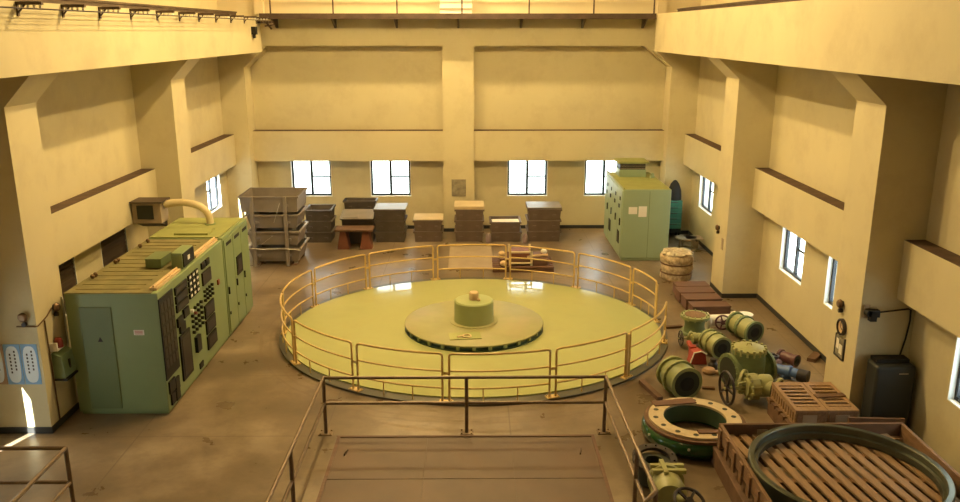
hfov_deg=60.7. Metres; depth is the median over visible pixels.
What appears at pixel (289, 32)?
trim
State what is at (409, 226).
baseboard
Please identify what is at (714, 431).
plank
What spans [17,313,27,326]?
bell
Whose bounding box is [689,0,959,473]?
wall
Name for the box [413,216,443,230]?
tray
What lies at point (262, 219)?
tray
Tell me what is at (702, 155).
trim
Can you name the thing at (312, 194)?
window
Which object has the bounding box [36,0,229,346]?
wall
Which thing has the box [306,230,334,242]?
tub
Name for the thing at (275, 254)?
tray
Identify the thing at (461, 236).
tray
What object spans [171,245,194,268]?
meter box
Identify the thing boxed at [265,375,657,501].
guard rail
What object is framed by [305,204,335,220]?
tray
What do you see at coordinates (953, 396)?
window
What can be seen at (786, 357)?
coupling
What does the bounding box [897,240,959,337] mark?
trim
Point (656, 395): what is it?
timber
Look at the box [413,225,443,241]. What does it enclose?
tray
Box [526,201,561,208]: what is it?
board
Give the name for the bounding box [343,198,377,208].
tray
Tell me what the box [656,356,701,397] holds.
coupling
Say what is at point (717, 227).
bell
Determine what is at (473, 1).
trim
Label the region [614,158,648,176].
ventilator
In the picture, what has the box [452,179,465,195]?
notice board
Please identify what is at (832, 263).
window
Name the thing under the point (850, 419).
plank
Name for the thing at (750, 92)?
pillar
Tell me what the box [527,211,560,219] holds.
tub
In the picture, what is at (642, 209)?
paper notice
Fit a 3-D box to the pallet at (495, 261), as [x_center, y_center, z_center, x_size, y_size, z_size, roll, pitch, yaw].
[1.166,0.369,22.646,1.650,0.150,1.090,0,15,-1]
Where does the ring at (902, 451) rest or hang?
on the crate at (735, 439)
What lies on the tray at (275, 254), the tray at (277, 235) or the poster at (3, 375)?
the tray at (277, 235)
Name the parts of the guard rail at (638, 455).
post, post, post, post, post, post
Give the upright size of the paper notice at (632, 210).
0.200 m
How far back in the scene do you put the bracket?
15.54 m
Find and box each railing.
[0,446,75,501]
[279,244,667,400]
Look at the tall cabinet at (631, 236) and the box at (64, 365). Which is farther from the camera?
the tall cabinet at (631, 236)
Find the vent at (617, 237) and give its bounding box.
[616,229,618,242]
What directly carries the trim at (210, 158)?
attached to the wall at (87, 118)
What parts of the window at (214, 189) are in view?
frame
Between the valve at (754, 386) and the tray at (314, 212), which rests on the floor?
the valve at (754, 386)
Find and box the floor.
[0,228,940,501]
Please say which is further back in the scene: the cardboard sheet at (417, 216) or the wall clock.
the cardboard sheet at (417, 216)
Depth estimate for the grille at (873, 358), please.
12.83 m
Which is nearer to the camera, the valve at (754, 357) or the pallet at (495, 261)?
the valve at (754, 357)
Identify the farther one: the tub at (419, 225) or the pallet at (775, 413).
the tub at (419, 225)
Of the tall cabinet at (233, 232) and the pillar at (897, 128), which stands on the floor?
the tall cabinet at (233, 232)
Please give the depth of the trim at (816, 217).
16.62 m
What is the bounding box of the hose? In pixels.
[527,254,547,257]
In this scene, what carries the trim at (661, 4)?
attached to the ceiling
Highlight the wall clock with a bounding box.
[836,318,846,334]
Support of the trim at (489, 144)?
attached to the wall at (294, 87)
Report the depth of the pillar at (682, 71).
25.46 m
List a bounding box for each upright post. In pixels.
[249,196,257,266]
[282,196,289,266]
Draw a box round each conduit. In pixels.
[16,307,60,418]
[61,297,68,346]
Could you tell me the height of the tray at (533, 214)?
0.335 m
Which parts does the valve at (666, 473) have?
stem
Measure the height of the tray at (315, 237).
0.335 m
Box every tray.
[237,187,307,213]
[245,205,307,229]
[248,221,308,246]
[249,237,309,262]
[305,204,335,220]
[305,215,336,231]
[305,226,336,242]
[342,213,375,243]
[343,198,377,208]
[373,210,405,220]
[374,215,406,230]
[374,225,407,241]
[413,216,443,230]
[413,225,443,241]
[454,209,484,219]
[454,214,483,230]
[454,225,483,241]
[489,216,521,231]
[490,226,521,241]
[525,214,561,230]
[525,224,560,240]
[526,206,561,219]
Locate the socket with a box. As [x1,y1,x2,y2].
[862,305,869,317]
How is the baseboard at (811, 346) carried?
attached to the wall at (814, 116)
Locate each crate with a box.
[717,422,959,501]
[770,382,827,422]
[802,382,859,422]
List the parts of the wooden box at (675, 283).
lid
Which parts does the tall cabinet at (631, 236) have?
door, door, door, door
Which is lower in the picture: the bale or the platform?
the platform
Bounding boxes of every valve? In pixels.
[632,443,704,501]
[678,330,700,345]
[705,311,734,329]
[718,339,776,385]
[718,369,783,405]
[772,353,781,364]
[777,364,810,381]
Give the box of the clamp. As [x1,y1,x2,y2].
[457,334,471,337]
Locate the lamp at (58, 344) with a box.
[49,337,63,351]
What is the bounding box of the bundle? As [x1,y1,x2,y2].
[498,251,504,255]
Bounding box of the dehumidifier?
[860,355,915,426]
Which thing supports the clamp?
on the cover plate
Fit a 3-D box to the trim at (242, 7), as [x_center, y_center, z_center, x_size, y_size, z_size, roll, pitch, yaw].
[-0.626,-9.152,24.614,14.650,4.080,0.400,0,15,-1]
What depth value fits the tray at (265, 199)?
22.40 m
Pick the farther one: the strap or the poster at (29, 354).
the strap
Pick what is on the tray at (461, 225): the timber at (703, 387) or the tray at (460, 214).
the tray at (460, 214)
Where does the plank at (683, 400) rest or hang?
on the ring at (656, 425)
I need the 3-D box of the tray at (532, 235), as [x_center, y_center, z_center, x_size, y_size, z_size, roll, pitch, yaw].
[1.974,-0.564,25.767,1.060,0.335,0.940,0,15,-1]
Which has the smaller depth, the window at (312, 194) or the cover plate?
the cover plate
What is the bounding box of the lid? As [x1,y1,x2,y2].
[454,201,483,209]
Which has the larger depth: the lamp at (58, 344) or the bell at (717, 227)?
the bell at (717, 227)
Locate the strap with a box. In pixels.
[249,203,298,249]
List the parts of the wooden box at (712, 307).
lid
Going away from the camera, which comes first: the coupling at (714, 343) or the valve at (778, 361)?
the valve at (778, 361)
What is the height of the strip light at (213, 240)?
0.085 m
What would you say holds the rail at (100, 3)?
on the trim at (33, 42)
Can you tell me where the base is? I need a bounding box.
[258,253,304,264]
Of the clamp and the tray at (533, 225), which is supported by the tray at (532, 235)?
the tray at (533, 225)
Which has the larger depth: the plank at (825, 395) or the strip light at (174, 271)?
the strip light at (174, 271)
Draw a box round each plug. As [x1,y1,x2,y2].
[708,358,717,369]
[862,305,880,321]
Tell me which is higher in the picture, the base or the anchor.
the anchor
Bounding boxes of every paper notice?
[628,207,636,213]
[638,206,646,216]
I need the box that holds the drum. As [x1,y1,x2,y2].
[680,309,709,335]
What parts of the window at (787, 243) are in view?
frame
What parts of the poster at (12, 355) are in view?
oval panel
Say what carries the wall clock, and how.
attached to the wall at (814, 116)
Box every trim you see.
[0,0,261,77]
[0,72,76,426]
[50,169,157,265]
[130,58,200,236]
[191,134,235,187]
[217,0,700,16]
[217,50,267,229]
[252,130,442,160]
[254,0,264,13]
[260,19,667,65]
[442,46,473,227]
[472,0,475,12]
[474,129,663,160]
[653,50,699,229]
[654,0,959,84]
[656,0,666,13]
[683,134,720,185]
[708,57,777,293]
[752,168,844,260]
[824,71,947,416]
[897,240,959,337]
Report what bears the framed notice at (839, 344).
attached to the wall at (814, 116)
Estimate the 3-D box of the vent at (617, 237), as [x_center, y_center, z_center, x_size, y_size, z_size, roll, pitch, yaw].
[3.944,-0.425,23.481,0.015,0.350,0.300,0,15,-1]
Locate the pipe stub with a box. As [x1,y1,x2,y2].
[740,311,752,316]
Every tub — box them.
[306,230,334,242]
[414,220,441,230]
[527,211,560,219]
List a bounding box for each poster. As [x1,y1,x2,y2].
[0,344,7,383]
[2,344,24,383]
[20,344,41,383]
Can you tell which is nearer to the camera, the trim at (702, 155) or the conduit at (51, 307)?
the conduit at (51, 307)
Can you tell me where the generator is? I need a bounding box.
[279,277,667,405]
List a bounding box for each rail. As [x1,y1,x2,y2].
[8,0,236,14]
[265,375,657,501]
[677,0,801,11]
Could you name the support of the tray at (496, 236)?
on the floor
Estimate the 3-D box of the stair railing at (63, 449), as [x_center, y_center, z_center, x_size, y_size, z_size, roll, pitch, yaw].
[-6.505,3.428,9.547,2.350,1.030,2.990,0,15,-1]
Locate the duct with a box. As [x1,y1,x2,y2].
[129,197,215,225]
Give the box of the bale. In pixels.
[660,247,693,281]
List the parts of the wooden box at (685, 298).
lid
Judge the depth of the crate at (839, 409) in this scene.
13.08 m
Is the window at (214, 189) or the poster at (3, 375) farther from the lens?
the window at (214, 189)
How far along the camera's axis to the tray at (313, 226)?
25.15 m
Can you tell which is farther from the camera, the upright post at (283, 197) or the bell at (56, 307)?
the upright post at (283, 197)
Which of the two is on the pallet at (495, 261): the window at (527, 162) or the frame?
the frame
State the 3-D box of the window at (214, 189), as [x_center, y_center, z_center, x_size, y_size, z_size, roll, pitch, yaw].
[-8.072,-1.815,24.438,0.280,1.280,1.300,0,15,-1]
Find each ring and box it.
[641,397,745,459]
[747,423,955,501]
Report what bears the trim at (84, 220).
attached to the wall at (87, 118)
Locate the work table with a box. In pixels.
[334,225,374,248]
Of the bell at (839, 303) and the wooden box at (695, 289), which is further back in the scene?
the wooden box at (695, 289)
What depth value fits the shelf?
13.39 m
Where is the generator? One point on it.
(514, 315)
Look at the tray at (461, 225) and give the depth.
25.22 m
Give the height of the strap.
1.311 m
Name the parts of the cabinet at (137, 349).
door, annunciator panel, tall panel, panel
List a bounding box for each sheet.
[340,209,374,219]
[413,213,443,219]
[491,219,518,221]
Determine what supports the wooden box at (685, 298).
on the floor
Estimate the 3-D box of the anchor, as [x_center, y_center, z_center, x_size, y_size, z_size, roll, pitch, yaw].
[-6.284,-6.440,23.836,0.506,0.485,0.900,0,15,-1]
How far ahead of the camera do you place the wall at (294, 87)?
25.99 m
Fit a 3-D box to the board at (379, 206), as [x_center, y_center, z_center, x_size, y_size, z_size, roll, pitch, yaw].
[-2.759,-1.379,25.416,0.980,0.030,0.950,0,15,-1]
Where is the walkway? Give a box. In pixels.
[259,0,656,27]
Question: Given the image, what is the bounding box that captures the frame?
[499,244,547,265]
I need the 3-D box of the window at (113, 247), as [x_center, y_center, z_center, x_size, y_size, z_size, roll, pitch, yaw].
[-8.004,-0.001,17.678,0.280,1.280,1.300,0,15,-1]
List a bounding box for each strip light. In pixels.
[149,267,180,290]
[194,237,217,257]
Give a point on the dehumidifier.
(889, 379)
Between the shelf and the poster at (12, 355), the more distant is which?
the shelf
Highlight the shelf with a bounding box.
[55,370,77,380]
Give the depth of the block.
16.25 m
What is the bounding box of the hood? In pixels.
[669,180,680,200]
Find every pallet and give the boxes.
[492,256,553,271]
[767,397,790,422]
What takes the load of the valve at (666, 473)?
on the floor
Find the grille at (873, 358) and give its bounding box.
[870,355,909,362]
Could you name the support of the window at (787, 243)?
in the wall at (814, 116)
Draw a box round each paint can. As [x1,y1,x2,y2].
[486,233,490,242]
[522,233,527,242]
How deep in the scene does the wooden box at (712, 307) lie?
18.65 m
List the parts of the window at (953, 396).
frame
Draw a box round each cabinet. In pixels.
[63,239,228,413]
[148,218,252,336]
[604,170,670,260]
[669,200,682,234]
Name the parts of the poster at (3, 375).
oval panel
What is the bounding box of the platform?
[316,434,613,501]
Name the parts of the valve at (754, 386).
stem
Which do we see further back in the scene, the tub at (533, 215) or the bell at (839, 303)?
the tub at (533, 215)
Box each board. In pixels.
[373,203,407,209]
[448,246,492,269]
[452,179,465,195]
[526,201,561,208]
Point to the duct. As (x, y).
(146, 211)
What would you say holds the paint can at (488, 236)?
on the floor
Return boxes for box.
[51,345,77,380]
[144,251,171,267]
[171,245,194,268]
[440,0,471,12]
[673,281,709,292]
[675,286,715,302]
[681,293,722,309]
[688,301,730,314]
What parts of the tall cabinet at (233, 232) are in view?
door, door, door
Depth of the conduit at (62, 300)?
13.69 m
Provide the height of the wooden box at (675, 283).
0.275 m
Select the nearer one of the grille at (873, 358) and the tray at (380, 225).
the grille at (873, 358)
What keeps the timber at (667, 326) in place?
on the floor
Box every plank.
[651,398,696,405]
[697,429,717,433]
[813,392,845,397]
[847,417,904,422]
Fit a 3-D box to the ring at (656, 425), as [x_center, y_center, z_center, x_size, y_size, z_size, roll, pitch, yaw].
[3.416,2.816,13.090,1.648,0.376,1.648,13,20,40]
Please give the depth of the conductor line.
14.38 m
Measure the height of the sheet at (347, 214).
0.182 m
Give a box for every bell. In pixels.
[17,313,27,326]
[52,302,60,315]
[715,224,719,233]
[836,299,843,312]
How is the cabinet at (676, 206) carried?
on the floor
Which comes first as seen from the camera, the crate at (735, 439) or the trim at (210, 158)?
the crate at (735, 439)
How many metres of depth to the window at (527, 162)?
26.79 m
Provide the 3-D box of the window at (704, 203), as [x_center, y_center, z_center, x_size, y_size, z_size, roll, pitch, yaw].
[6.860,-1.794,24.359,0.280,1.280,1.450,0,15,-1]
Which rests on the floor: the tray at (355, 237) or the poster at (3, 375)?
the tray at (355, 237)
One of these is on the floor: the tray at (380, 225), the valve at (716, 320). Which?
the valve at (716, 320)
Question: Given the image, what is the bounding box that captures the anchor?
[251,21,274,37]
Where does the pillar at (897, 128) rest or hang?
attached to the wall at (814, 116)
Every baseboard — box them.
[0,234,248,433]
[306,225,603,231]
[669,230,825,362]
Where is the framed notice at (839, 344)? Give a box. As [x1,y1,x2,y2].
[833,332,845,360]
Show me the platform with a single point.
(361, 468)
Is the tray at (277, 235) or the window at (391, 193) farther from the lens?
the window at (391, 193)
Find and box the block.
[807,351,819,362]
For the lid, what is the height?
0.100 m
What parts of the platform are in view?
panel, panel, panel, panel, panel, panel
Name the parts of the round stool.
seat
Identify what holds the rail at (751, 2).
on the crane beam at (919, 40)
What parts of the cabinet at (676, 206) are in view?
drawer, drawer, drawer, drawer, drawer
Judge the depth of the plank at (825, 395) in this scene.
13.35 m
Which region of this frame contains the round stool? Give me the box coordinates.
[675,235,703,250]
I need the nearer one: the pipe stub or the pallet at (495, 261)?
the pipe stub
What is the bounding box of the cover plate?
[448,332,481,339]
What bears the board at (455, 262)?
on the floor
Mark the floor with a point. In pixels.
(229, 436)
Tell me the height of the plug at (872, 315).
0.240 m
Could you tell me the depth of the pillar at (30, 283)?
12.75 m
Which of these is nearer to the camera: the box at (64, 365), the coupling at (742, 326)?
the box at (64, 365)
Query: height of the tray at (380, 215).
0.335 m
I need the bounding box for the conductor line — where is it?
[0,1,268,23]
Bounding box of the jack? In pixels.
[686,340,706,364]
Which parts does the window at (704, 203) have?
frame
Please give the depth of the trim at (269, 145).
25.98 m
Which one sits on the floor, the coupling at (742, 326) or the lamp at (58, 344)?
the coupling at (742, 326)
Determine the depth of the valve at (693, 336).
16.90 m
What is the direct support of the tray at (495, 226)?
on the tray at (496, 236)
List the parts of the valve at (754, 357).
bolted lid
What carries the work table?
on the floor
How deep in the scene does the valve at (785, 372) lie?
15.26 m
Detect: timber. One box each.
[639,379,662,399]
[666,325,682,328]
[702,386,714,389]
[710,446,753,501]
[874,452,941,501]
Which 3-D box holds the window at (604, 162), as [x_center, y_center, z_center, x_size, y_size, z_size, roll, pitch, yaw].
[4.040,-2.452,26.811,1.310,1.280,0.280,0,15,-1]
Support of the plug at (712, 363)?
on the floor
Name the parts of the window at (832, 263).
frame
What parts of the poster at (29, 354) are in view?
oval panel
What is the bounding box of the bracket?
[702,366,718,375]
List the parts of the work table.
leg, leg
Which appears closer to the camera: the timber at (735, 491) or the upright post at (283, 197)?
the timber at (735, 491)
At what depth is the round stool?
24.26 m
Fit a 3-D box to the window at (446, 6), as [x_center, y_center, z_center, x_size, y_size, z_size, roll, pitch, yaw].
[-0.721,-7.486,24.483,0.950,0.830,0.515,0,15,-1]
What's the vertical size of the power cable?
0.818 m
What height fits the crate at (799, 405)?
0.270 m
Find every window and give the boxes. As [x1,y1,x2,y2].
[59,257,77,315]
[100,228,127,266]
[206,175,221,212]
[290,161,332,196]
[370,161,410,196]
[507,161,547,195]
[584,161,605,195]
[698,175,713,216]
[779,227,805,285]
[823,256,837,309]
[947,337,959,408]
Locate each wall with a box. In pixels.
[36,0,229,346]
[251,46,665,225]
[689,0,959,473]
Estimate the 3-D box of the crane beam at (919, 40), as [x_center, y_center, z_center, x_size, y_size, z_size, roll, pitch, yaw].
[6.122,-2.740,10.405,1.450,1.080,29.400,0,15,-1]
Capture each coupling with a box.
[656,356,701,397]
[698,329,731,359]
[725,311,763,341]
[776,349,800,366]
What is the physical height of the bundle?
0.160 m
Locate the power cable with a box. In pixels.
[881,308,911,354]
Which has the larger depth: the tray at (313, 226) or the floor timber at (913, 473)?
the tray at (313, 226)
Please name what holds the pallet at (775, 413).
on the floor
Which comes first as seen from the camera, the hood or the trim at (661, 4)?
the trim at (661, 4)
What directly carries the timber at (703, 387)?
on the floor
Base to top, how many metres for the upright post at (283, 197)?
1.970 m
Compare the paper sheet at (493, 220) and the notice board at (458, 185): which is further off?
the notice board at (458, 185)
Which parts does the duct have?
lid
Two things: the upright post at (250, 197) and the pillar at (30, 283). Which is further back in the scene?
the upright post at (250, 197)
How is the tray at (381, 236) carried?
on the floor
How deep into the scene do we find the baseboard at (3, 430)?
13.28 m
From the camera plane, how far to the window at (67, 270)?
15.65 m
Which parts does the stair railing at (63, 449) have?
rail, post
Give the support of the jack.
on the floor
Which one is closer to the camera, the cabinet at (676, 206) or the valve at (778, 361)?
the valve at (778, 361)
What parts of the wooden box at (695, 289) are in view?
lid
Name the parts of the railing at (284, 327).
cross rail, railing panel, cross rail, railing panel, cross rail, cross rail, cross rail, railing panel, cross rail, railing panel, cross rail, cross rail, post plate, cross rail, railing panel, railing panel, cross rail, cross rail, cross rail, cross rail, cross rail, railing panel, railing panel, cross rail, cross rail, railing panel, cross rail, cross rail, post plate, railing panel, cross rail, cross rail, cross rail, cross rail, railing panel, post plate, cross rail, cross rail, railing panel, railing panel, cross rail, cross rail, post plate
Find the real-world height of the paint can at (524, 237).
0.300 m
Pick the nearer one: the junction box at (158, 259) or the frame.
the junction box at (158, 259)
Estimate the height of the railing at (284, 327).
0.926 m

